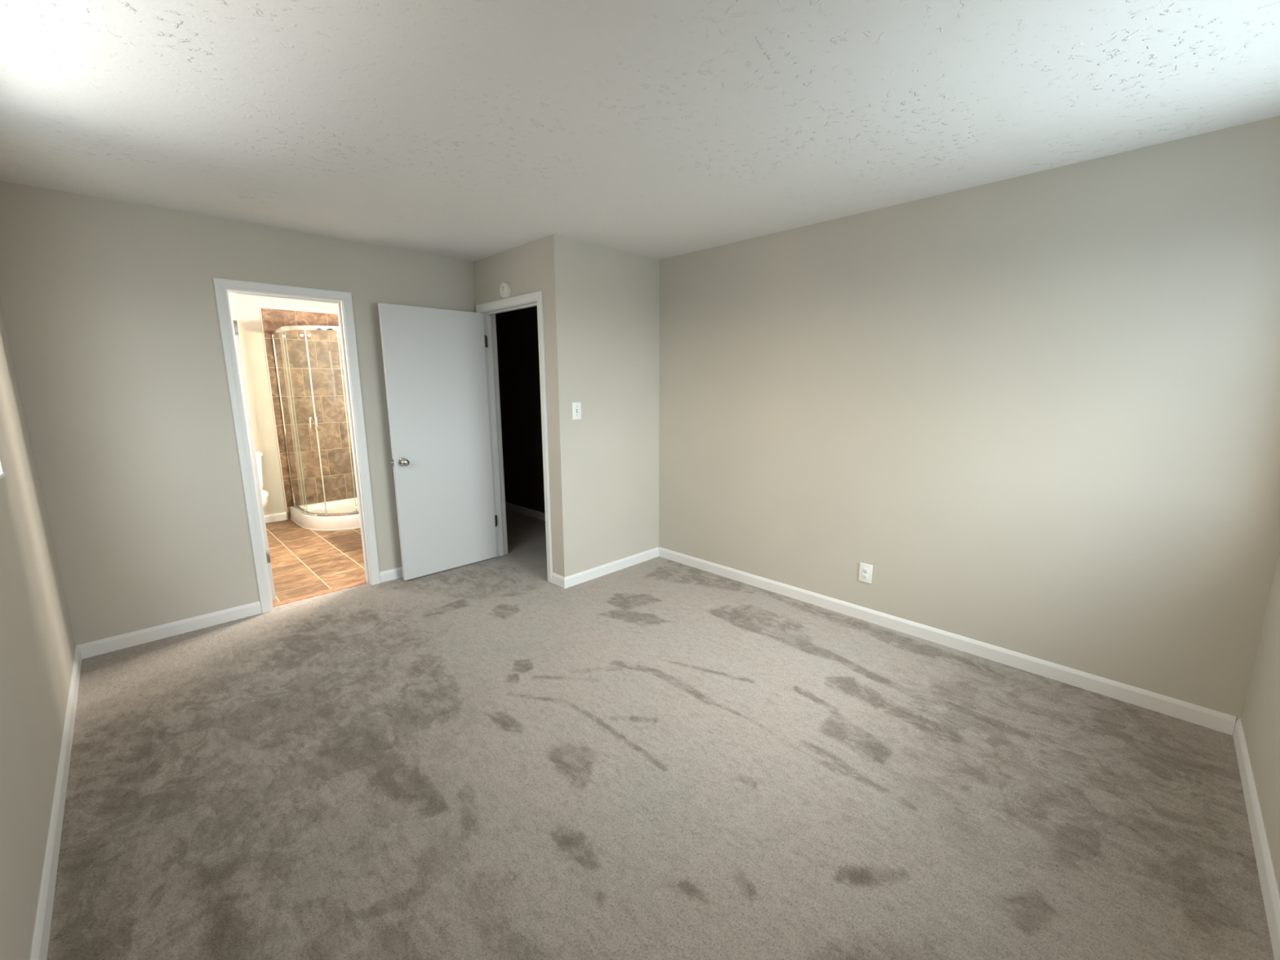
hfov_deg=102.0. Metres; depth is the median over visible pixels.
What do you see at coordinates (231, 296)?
door
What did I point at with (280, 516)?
baseboard
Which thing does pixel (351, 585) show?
trim
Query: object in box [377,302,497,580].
door
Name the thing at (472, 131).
ceiling
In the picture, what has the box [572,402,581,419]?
light switch
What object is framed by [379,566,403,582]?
baseboard
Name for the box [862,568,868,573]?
receptacle
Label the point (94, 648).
baseboard
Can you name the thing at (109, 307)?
wall
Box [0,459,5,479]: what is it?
window
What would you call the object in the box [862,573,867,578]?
receptacle
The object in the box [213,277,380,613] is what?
door frame
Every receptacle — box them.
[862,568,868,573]
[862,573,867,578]
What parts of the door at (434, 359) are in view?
knob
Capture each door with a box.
[229,294,275,599]
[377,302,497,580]
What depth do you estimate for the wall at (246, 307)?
5.50 m
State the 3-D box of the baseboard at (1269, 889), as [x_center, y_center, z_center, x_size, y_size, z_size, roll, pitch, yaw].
[1.286,1.273,0.975,3.505,0.083,0.012,-11,15,-44]
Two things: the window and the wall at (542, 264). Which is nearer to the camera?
the window
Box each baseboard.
[29,645,81,959]
[75,600,262,658]
[264,511,287,523]
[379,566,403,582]
[505,502,545,520]
[551,546,658,588]
[658,546,1235,735]
[1232,717,1279,959]
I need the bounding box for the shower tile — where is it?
[260,307,356,519]
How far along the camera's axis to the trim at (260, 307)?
5.59 m
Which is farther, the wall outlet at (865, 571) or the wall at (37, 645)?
the wall outlet at (865, 571)
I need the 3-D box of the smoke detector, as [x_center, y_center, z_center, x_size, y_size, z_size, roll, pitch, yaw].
[-1.002,-1.406,3.836,0.036,0.112,0.112,-11,15,-44]
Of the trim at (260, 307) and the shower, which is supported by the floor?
the shower
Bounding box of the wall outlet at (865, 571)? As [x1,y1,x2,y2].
[858,562,872,583]
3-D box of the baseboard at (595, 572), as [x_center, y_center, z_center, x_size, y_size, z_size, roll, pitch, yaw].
[-0.252,0.682,4.205,1.014,0.083,0.160,-11,15,-44]
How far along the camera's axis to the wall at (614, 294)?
3.94 m
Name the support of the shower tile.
attached to the wall at (246, 307)
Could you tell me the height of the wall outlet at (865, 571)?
0.121 m
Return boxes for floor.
[46,508,1274,959]
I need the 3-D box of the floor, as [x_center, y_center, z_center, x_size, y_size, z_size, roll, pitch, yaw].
[-1.763,0.784,3.987,3.507,0.034,8.639,-11,15,-44]
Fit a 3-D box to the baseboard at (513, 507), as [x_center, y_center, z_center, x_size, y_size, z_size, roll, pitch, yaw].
[-1.751,0.283,6.396,0.012,0.083,5.174,-11,15,-44]
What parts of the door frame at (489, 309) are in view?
casing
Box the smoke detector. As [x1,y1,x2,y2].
[499,282,511,297]
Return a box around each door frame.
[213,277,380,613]
[475,290,552,582]
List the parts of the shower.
rail, handle, handle, rail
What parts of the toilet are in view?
tank lid, tank, seat lid, bowl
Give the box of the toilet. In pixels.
[255,451,268,509]
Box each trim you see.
[259,306,337,512]
[272,580,367,607]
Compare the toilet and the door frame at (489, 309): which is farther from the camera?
the toilet
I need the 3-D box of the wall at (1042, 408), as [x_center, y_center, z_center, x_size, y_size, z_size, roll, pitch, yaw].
[-0.487,-0.667,5.021,0.115,2.440,8.639,-11,15,-44]
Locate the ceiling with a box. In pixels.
[0,0,1279,262]
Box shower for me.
[270,325,359,530]
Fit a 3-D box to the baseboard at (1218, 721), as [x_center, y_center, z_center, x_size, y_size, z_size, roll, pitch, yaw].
[1.339,0.833,3.354,0.012,0.083,3.334,-11,15,-44]
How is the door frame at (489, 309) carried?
attached to the wall at (542, 264)
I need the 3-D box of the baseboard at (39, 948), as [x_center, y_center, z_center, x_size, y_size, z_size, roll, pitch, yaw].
[-1.514,1.224,1.301,0.012,0.083,4.414,-11,15,-44]
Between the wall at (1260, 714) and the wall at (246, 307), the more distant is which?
the wall at (246, 307)
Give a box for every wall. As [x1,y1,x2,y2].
[0,180,475,644]
[0,300,75,959]
[229,293,337,519]
[472,234,577,577]
[495,115,1279,719]
[568,237,659,573]
[1240,549,1279,894]

